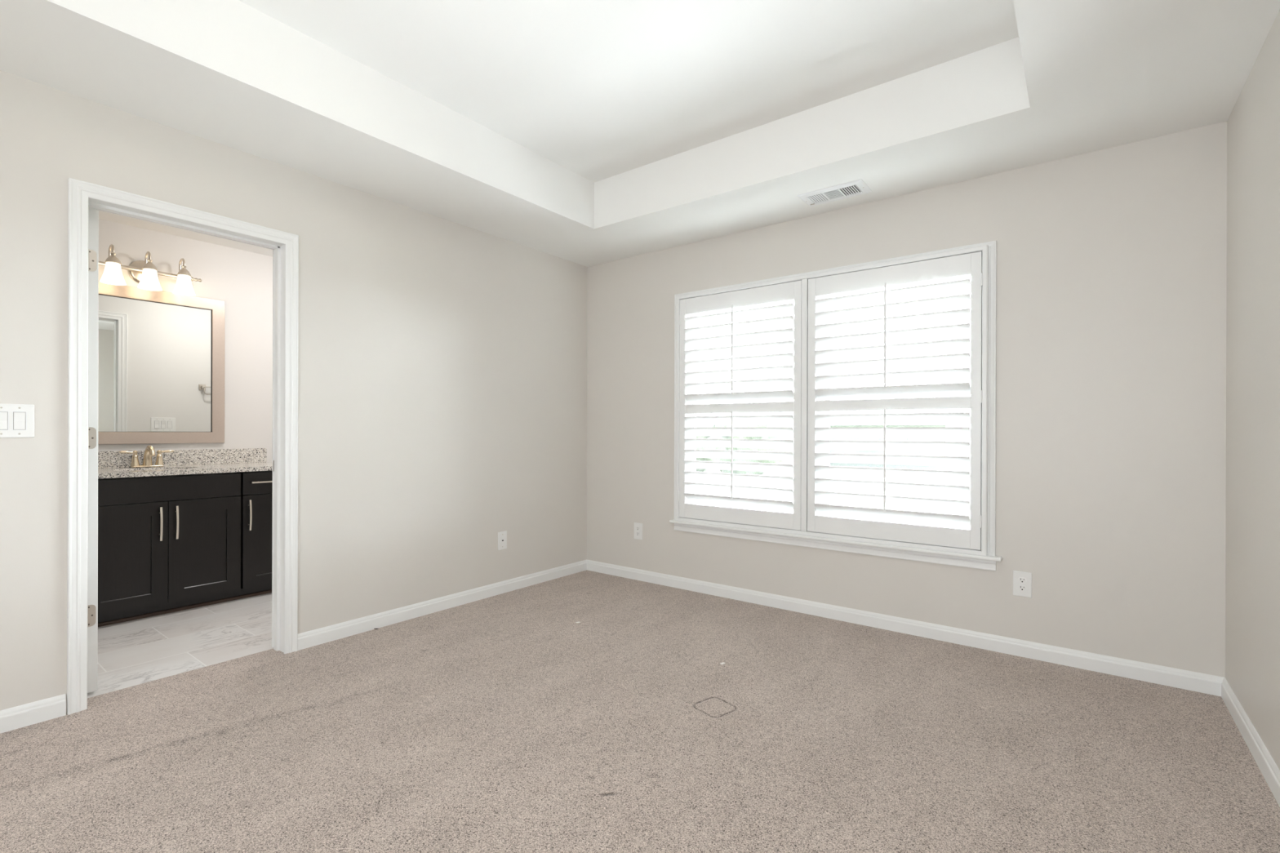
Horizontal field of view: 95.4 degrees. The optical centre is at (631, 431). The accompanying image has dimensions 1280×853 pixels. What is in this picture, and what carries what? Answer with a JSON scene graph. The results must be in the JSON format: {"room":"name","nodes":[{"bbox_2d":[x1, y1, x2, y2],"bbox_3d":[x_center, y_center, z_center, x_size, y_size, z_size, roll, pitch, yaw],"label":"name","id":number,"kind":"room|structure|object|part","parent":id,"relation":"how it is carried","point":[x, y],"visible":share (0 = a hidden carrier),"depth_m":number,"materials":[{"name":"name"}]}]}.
{"room":"empty bedroom","nodes":[
{"label":"empty bedroom","id":0,"kind":"room"},
{"bbox_2d":[87,592,273,697],"bbox_3d":[-2.532,1.124,3.395,1.615,0.030,2.800,0,0,38],"label":"floor","id":1,"kind":"structure","parent":0,"point":[131,653],"depth_m":3.07,"materials":[{"name":"tile"}]},
{"bbox_2d":[97,471,240,626],"bbox_3d":[-2.985,0.686,3.652,0.578,0.843,0.776,0,0,38],"label":"base cabinet","id":2,"kind":"object","parent":1,"relation":"on","point":[168,544],"visible":0.82,"depth_m":3.49,"materials":[{"name":"brown wood"}]},
{"bbox_3d":[-2.912,0.726,3.353,0.019,0.608,0.380,0,0,38],"label":"door","id":3,"kind":"part","parent":2,"relation":"part of","materials":[{"name":"black wood"}]},
{"bbox_3d":[-2.797,0.550,3.455,0.040,0.200,0.010,0,0,38],"label":"handle","id":4,"kind":"part","parent":2,"relation":"part of","materials":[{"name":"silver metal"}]},
{"bbox_3d":[-2.837,1.098,3.537,0.014,0.020,0.776,0,0,38],"label":"shoe moulding","id":5,"kind":"part","parent":2,"relation":"part of","materials":[{"name":"brown wood"}]},
{"bbox_3d":[-2.794,0.346,3.505,0.019,0.144,0.763,0,0,38],"label":"false drawer","id":6,"kind":"part","parent":2,"relation":"part of","materials":[{"name":"black wood"}]},
{"bbox_3d":[-2.750,0.550,3.516,0.040,0.200,0.010,0,0,38],"label":"handle","id":7,"kind":"part","parent":2,"relation":"part of","materials":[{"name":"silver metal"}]},
{"bbox_2d":[97,448,272,478],"bbox_3d":[-2.887,0.259,3.793,0.559,0.262,1.163,0,0,38],"label":"countertop","id":8,"kind":"structure","parent":2,"relation":"on","point":[111,464],"depth_m":3.88,"materials":[{"name":"stone"}]},
{"bbox_2d":[119,445,174,467],"bbox_3d":[-3.101,0.162,3.743,0.154,0.144,0.280,0,0,38],"label":"bathroom faucet","id":9,"kind":"object","parent":8,"relation":"on","point":[149,451],"visible":1,"depth_m":3.75,"materials":[{"name":"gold metal"}]},
{"bbox_3d":[-3.203,0.133,3.691,0.018,0.018,0.074,0,0,38],"label":"lever","id":10,"kind":"part","parent":9,"relation":"part of","materials":[{"name":"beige metal"}]},
{"bbox_3d":[-3.180,0.173,3.725,0.047,0.101,0.047,0,0,38],"label":"handle","id":11,"kind":"part","parent":9,"relation":"part of","materials":[{"name":"beige metal"}]},
{"bbox_3d":[-3.142,0.228,3.774,0.050,0.013,0.160,0,0,38],"label":"plate","id":12,"kind":"part","parent":9,"relation":"part of","materials":[{"name":"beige metal"}]},
{"bbox_3d":[-3.101,0.158,3.743,0.154,0.136,0.051,0,0,38],"label":"spout","id":13,"kind":"part","parent":9,"relation":"part of","materials":[{"name":"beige metal"}]},
{"bbox_3d":[-3.104,0.174,3.823,0.047,0.101,0.047,0,0,38],"label":"handle","id":14,"kind":"part","parent":9,"relation":"part of","materials":[{"name":"beige metal"}]},
{"bbox_3d":[-3.078,0.133,3.854,0.018,0.018,0.074,0,0,38],"label":"lever","id":15,"kind":"part","parent":9,"relation":"part of","materials":[{"name":"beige metal"}]},
{"bbox_3d":[-2.678,0.727,3.657,0.019,0.608,0.380,0,0,38],"label":"door","id":16,"kind":"part","parent":2,"relation":"part of","materials":[{"name":"black wood"}]},
{"bbox_2d":[237,470,272,599],"bbox_3d":[-2.642,0.687,4.096,0.578,0.843,0.346,0,0,38],"label":"base cabinet","id":17,"kind":"object","parent":1,"relation":"on","point":[256,486],"visible":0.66,"depth_m":3.87,"materials":[{"name":"brown wood"}]},
{"bbox_3d":[-2.511,0.551,3.825,0.040,0.200,0.010,0,0,38],"label":"handle","id":18,"kind":"part","parent":17,"relation":"part of","materials":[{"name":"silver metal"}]},
{"bbox_3d":[-2.494,1.099,3.981,0.014,0.020,0.346,0,0,38],"label":"shoe moulding","id":19,"kind":"part","parent":17,"relation":"part of","materials":[{"name":"brown wood"}]},
{"bbox_3d":[-2.452,0.727,3.949,0.019,0.608,0.334,0,0,38],"label":"door","id":20,"kind":"part","parent":17,"relation":"part of","materials":[{"name":"black wood"}]},
{"bbox_3d":[-2.451,0.346,3.949,0.019,0.144,0.334,0,0,38],"label":"drawer","id":21,"kind":"part","parent":17,"relation":"part of","materials":[{"name":"black wood"}]},
{"bbox_3d":[-2.428,0.338,3.932,0.040,0.010,0.250,0,0,38],"label":"handle","id":22,"kind":"part","parent":17,"relation":"part of","materials":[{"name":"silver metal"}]},
{"bbox_2d":[97,218,272,462],"bbox_3d":[-3.207,-0.113,3.918,0.100,2.440,3.000,0,0,38],"label":"wall","id":23,"kind":"structure","parent":0,"point":[241,278],"depth_m":4.23,"materials":[{"name":"white paint"}]},
{"bbox_2d":[98,244,201,296],"bbox_3d":[-3.126,-1.038,3.759,0.216,0.246,0.606,0,0,38],"label":"vanity light","id":24,"kind":"object","parent":23,"relation":"attached to","point":[144,273],"visible":0.94,"depth_m":3.72,"materials":[{"name":"white glass"}]},
{"bbox_3d":[-3.233,-1.105,3.615,0.100,0.111,0.014,0,0,38],"label":"lamp arm","id":25,"kind":"part","parent":24,"relation":"part of","materials":[{"name":"silver metal"}]},
{"bbox_2d":[104,252,121,264],"bbox_3d":[-3.199,-1.069,3.589,0.078,0.070,0.078,0,0,38],"label":"socket","id":26,"kind":"object","parent":24,"relation":"attached to","point":[112,260],"depth_m":3.57,"materials":[{"name":"silver metal"}]},
{"bbox_3d":[-3.199,-0.976,3.589,0.124,0.121,0.124,0,0,38],"label":"lamp shade","id":27,"kind":"part","parent":24,"relation":"part of","materials":[{"name":"white glass"}]},
{"bbox_3d":[-3.123,-1.105,3.757,0.100,0.111,0.014,0,0,38],"label":"lamp arm","id":28,"kind":"part","parent":24,"relation":"part of","materials":[{"name":"silver metal"}]},
{"bbox_2d":[142,258,157,271],"bbox_3d":[-3.089,-1.069,3.730,0.078,0.070,0.078,0,0,38],"label":"socket","id":29,"kind":"object","parent":24,"relation":"attached to","point":[148,266],"depth_m":3.71,"materials":[{"name":"silver metal"}]},
{"bbox_3d":[-3.090,-0.975,3.731,0.124,0.121,0.124,0,0,38],"label":"lamp shade","id":30,"kind":"part","parent":24,"relation":"part of","materials":[{"name":"white glass"}]},
{"bbox_3d":[-3.014,-1.105,3.899,0.100,0.111,0.014,0,0,38],"label":"lamp arm","id":31,"kind":"part","parent":24,"relation":"part of","materials":[{"name":"silver metal"}]},
{"bbox_3d":[-2.980,-0.975,3.873,0.124,0.121,0.124,0,0,38],"label":"lamp shade","id":32,"kind":"part","parent":24,"relation":"part of","materials":[{"name":"white glass"}]},
{"bbox_2d":[177,265,191,277],"bbox_3d":[-2.979,-1.069,3.873,0.078,0.070,0.078,0,0,38],"label":"socket","id":33,"kind":"object","parent":24,"relation":"attached to","point":[183,273],"depth_m":3.85,"materials":[{"name":"silver metal"}]},
{"bbox_2d":[97,281,225,444],"bbox_3d":[-3.202,-0.427,3.822,0.021,1.018,0.904,0,0,38],"label":"vanity mirror","id":34,"kind":"object","parent":23,"relation":"attached to","point":[161,371],"visible":0.61,"depth_m":3.88,"materials":[{"name":"brown mirror"}]},
{"bbox_2d":[97,448,266,468],"bbox_3d":[-3.109,0.180,3.946,0.020,0.107,1.135,0,0,38],"label":"backsplash","id":35,"kind":"structure","parent":23,"relation":"attached to","point":[106,460],"depth_m":4.03,"materials":[{"name":"stone"}]},
{"bbox_2d":[98,210,272,256],"bbox_3d":[-2.532,-1.331,3.399,1.595,0.001,2.800,0,0,38],"label":"ceiling","id":36,"kind":"structure","parent":0,"point":[108,216],"depth_m":3.91,"materials":[{"name":"white paint"}]},
{"bbox_2d":[0,70,587,714],"bbox_3d":[-2.002,-0.109,2.673,0.131,2.440,5.200,0,0,38],"label":"wall","id":37,"kind":"structure","parent":0,"point":[442,362],"depth_m":3.18,"materials":[{"name":"white paint"}]},
{"bbox_2d":[0,404,34,437],"bbox_3d":[-2.307,-0.039,2.161,0.011,0.125,0.126,0,0,38],"label":"light switch","id":38,"kind":"object","parent":37,"relation":"attached to","point":[16,420],"visible":1,"depth_m":2.17,"materials":[{"name":"white plastic"}]},
{"bbox_2d":[0,693,66,733],"bbox_3d":[-2.877,1.069,1.425,0.014,0.080,2.159,0,0,38],"label":"baseboard","id":39,"kind":"structure","parent":37,"relation":"attached to","point":[40,711],"depth_m":2.20,"materials":[{"name":"white paint"}]},
{"bbox_2d":[87,208,98,693],"bbox_3d":[-2.548,0.080,2.665,0.719,2.036,0.052,0,0,38],"label":"door","id":40,"kind":"structure","parent":37,"relation":"in","point":[93,215],"depth_m":2.45,"materials":[{"name":"white paint"}]},
{"bbox_2d":[66,177,298,715],"bbox_3d":[-2.013,0.059,2.662,0.172,2.104,0.844,0,0,38],"label":"trim","id":41,"kind":"structure","parent":37,"relation":"attached to","point":[82,196],"depth_m":2.57,"materials":[{"name":"white paint"}]},
{"bbox_3d":[-2.074,0.059,2.709,0.018,2.104,0.844,0,0,38],"label":"door casing","id":42,"kind":"part","parent":41,"relation":"part of","materials":[{"name":"white paint"}]},
{"bbox_2d":[297,560,586,650],"bbox_3d":[-1.029,1.073,3.820,0.014,0.080,2.191,0,0,38],"label":"baseboard","id":43,"kind":"structure","parent":37,"relation":"attached to","point":[308,639],"depth_m":3.53,"materials":[{"name":"white paint"}]},
{"bbox_2d":[497,530,506,550],"bbox_3d":[-0.890,0.752,4.004,0.008,0.124,0.078,0,0,38],"label":"data jack plate","id":44,"kind":"object","parent":37,"relation":"attached to","point":[502,535],"visible":1,"depth_m":4.00,"materials":[{"name":"white plastic"}]},
{"bbox_2d":[0,570,1279,852],"bbox_3d":[-0.559,1.116,1.557,3.754,0.001,5.200,0,0,38],"label":"floor","id":45,"kind":"structure","parent":0,"point":[506,722],"depth_m":2.04,"materials":[{"name":"beige carpet"}]},
{"bbox_2d":[0,0,1279,266],"bbox_3d":[-0.505,-1.475,1.520,3.640,0.302,5.200,0,0,38],"label":"ceiling","id":46,"kind":"structure","parent":0,"point":[587,133],"depth_m":2.52,"materials":[{"name":"white paint"}]},
{"bbox_2d":[796,178,872,206],"bbox_3d":[1.122,-1.313,3.227,0.349,0.012,0.201,0,0,38],"label":"ceiling vent","id":47,"kind":"object","parent":46,"relation":"in","point":[855,188],"visible":1,"depth_m":3.21,"materials":[{"name":"white metal"}]},
{"bbox_2d":[586,120,1226,677],"bbox_3d":[1.108,-0.100,3.646,3.874,2.440,0.140,0,0,38],"label":"wall","id":48,"kind":"structure","parent":0,"point":[1112,262],"depth_m":2.84,"materials":[{"name":"white paint"}]},
{"bbox_2d":[634,522,642,540],"bbox_3d":[0.047,0.750,4.369,0.078,0.124,0.008,0,0,38],"label":"wall outlet","id":49,"kind":"object","parent":48,"relation":"attached to","point":[637,526],"visible":1,"depth_m":4.37,"materials":[{"name":"white plastic"}]},
{"bbox_2d":[669,240,1002,571],"bbox_3d":[1.117,-0.133,3.599,2.000,1.683,0.193,0,0,38],"label":"window","id":50,"kind":"structure","parent":48,"relation":"in","point":[986,558],"depth_m":3.38,"materials":[{"name":"white paint"}]},
{"bbox_3d":[0.767,-0.154,3.946,0.903,1.574,0.060,0,0,38],"label":"frame","id":51,"kind":"part","parent":50,"relation":"part of","materials":[{"name":"white plastic"}]},
{"bbox_3d":[0.757,0.215,3.935,0.833,0.764,0.026,0,0,38],"label":"sash","id":52,"kind":"part","parent":50,"relation":"part of","materials":[{"name":"white plastic"}]},
{"bbox_3d":[0.775,-0.521,3.956,0.833,0.770,0.026,0,0,38],"label":"sash","id":53,"kind":"part","parent":50,"relation":"part of","materials":[{"name":"white plastic"}]},
{"bbox_2d":[678,280,801,530],"bbox_3d":[0.685,-0.160,3.842,0.896,1.532,0.081,0,0,38],"label":"plantation shutter","id":54,"kind":"object","parent":50,"relation":"attached to","point":[787,291],"visible":1,"depth_m":3.81,"materials":[{"name":"white paint"}]},
{"bbox_3d":[0.656,0.155,3.819,0.010,0.574,0.009,0,0,38],"label":"tilt rod","id":55,"kind":"part","parent":54,"relation":"part of","materials":[{"name":"white paint"}]},
{"bbox_3d":[0.658,-0.540,3.819,0.010,0.579,0.009,0,0,38],"label":"tilt rod","id":56,"kind":"part","parent":54,"relation":"part of","materials":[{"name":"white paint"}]},
{"bbox_3d":[0.694,-0.153,3.844,0.791,0.064,0.027,0,0,38],"label":"rail","id":57,"kind":"part","parent":54,"relation":"part of","materials":[{"name":"white paint"}]},
{"bbox_3d":[0.691,0.556,3.844,0.791,0.100,0.027,0,0,38],"label":"rail","id":58,"kind":"part","parent":54,"relation":"part of","materials":[{"name":"white paint"}]},
{"bbox_3d":[0.696,-0.871,3.844,0.791,0.110,0.027,0,0,38],"label":"rail","id":59,"kind":"part","parent":54,"relation":"part of","materials":[{"name":"white paint"}]},
{"bbox_3d":[1.529,-0.152,3.358,0.903,1.574,0.060,0,0,38],"label":"frame","id":60,"kind":"part","parent":50,"relation":"part of","materials":[{"name":"white plastic"}]},
{"bbox_3d":[1.519,0.218,3.346,0.833,0.764,0.026,0,0,38],"label":"sash","id":61,"kind":"part","parent":50,"relation":"part of","materials":[{"name":"white plastic"}]},
{"bbox_3d":[1.538,-0.519,3.367,0.833,0.770,0.026,0,0,38],"label":"sash","id":62,"kind":"part","parent":50,"relation":"part of","materials":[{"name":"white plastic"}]},
{"bbox_3d":[1.092,0.643,3.570,2.000,0.018,0.118,0,0,38],"label":"sill","id":63,"kind":"part","parent":50,"relation":"part of","materials":[{"name":"white paint"}]},
{"bbox_2d":[807,251,982,550],"bbox_3d":[1.438,-0.157,3.262,0.922,1.532,0.081,0,0,38],"label":"plantation shutter","id":64,"kind":"object","parent":50,"relation":"attached to","point":[970,264],"visible":1,"depth_m":3.23,"materials":[{"name":"white paint"}]},
{"bbox_3d":[1.407,0.158,3.240,0.010,0.574,0.009,0,0,38],"label":"tilt rod","id":65,"kind":"part","parent":64,"relation":"part of","materials":[{"name":"white paint"}]},
{"bbox_3d":[1.409,-0.537,3.239,0.010,0.579,0.009,0,0,38],"label":"tilt rod","id":66,"kind":"part","parent":64,"relation":"part of","materials":[{"name":"white paint"}]},
{"bbox_3d":[1.435,0.559,3.271,0.816,0.100,0.027,0,0,38],"label":"rail","id":67,"kind":"part","parent":64,"relation":"part of","materials":[{"name":"white paint"}]},
{"bbox_3d":[1.437,-0.151,3.270,0.816,0.064,0.027,0,0,38],"label":"rail","id":68,"kind":"part","parent":64,"relation":"part of","materials":[{"name":"white paint"}]},
{"bbox_3d":[1.439,-0.869,3.270,0.816,0.110,0.027,0,0,38],"label":"rail","id":69,"kind":"part","parent":64,"relation":"part of","materials":[{"name":"white paint"}]},
{"bbox_2d":[586,560,1223,696],"bbox_3d":[1.071,1.080,3.575,3.640,0.080,0.014,0,0,38],"label":"baseboard","id":70,"kind":"structure","parent":48,"relation":"attached to","point":[1209,684],"depth_m":3.08,"materials":[{"name":"white paint"}]},
{"bbox_2d":[1013,570,1031,597],"bbox_3d":[1.947,0.763,2.903,0.078,0.124,0.008,0,0,38],"label":"wall outlet","id":71,"kind":"object","parent":48,"relation":"attached to","point":[1022,581],"visible":1,"depth_m":2.90,"materials":[{"name":"white plastic"}]},
{"bbox_2d":[1017,585,1026,591],"bbox_3d":[1.946,0.782,2.901,0.035,0.028,0.002,0,0,38],"label":"socket","id":72,"kind":"object","parent":71,"relation":"attached to","point":[1020,588],"depth_m":2.90,"materials":[{"name":"white plastic"}]},
{"bbox_2d":[1017,577,1026,583],"bbox_3d":[1.946,0.743,2.901,0.035,0.028,0.002,0,0,38],"label":"socket","id":73,"kind":"object","parent":71,"relation":"attached to","point":[1020,580],"depth_m":2.90,"materials":[{"name":"white plastic"}]},
{"bbox_2d":[1225,9,1279,769],"bbox_3d":[0.971,-0.099,0.379,0.100,2.440,5.200,0,0,38],"label":"wall","id":74,"kind":"structure","parent":0,"point":[1252,522],"depth_m":2.06,"materials":[{"name":"white paint"}]},
{"bbox_2d":[1221,677,1279,806],"bbox_3d":[0.922,1.081,0.414,0.014,0.080,5.200,0,0,38],"label":"baseboard","id":75,"kind":"structure","parent":74,"relation":"attached to","point":[1270,771],"depth_m":2.02,"materials":[{"name":"white paint"}]},
{"label":"outside","id":76,"kind":"structure","parent":0,"visible":0},
{"bbox_2d":[695,452,970,528],"bbox_3d":[14.159,1.940,35.796,65.000,0.200,53.000,0,0,38],"label":"ground","id":77,"kind":"structure","parent":76,"point":[966,513],"depth_m":16.33,"materials":[{"name":"grey"}]},
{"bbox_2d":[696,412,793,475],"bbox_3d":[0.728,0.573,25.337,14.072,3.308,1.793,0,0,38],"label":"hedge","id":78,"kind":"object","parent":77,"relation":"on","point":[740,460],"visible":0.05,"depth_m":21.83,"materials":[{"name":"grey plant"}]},
{"bbox_2d":[830,408,969,471],"bbox_3d":[11.465,0.437,27.141,6.900,2.800,4.600,0,0,38],"label":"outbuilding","id":79,"kind":"structure","parent":77,"relation":"on","point":[949,411],"depth_m":25.19,"materials":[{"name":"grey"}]}
]}

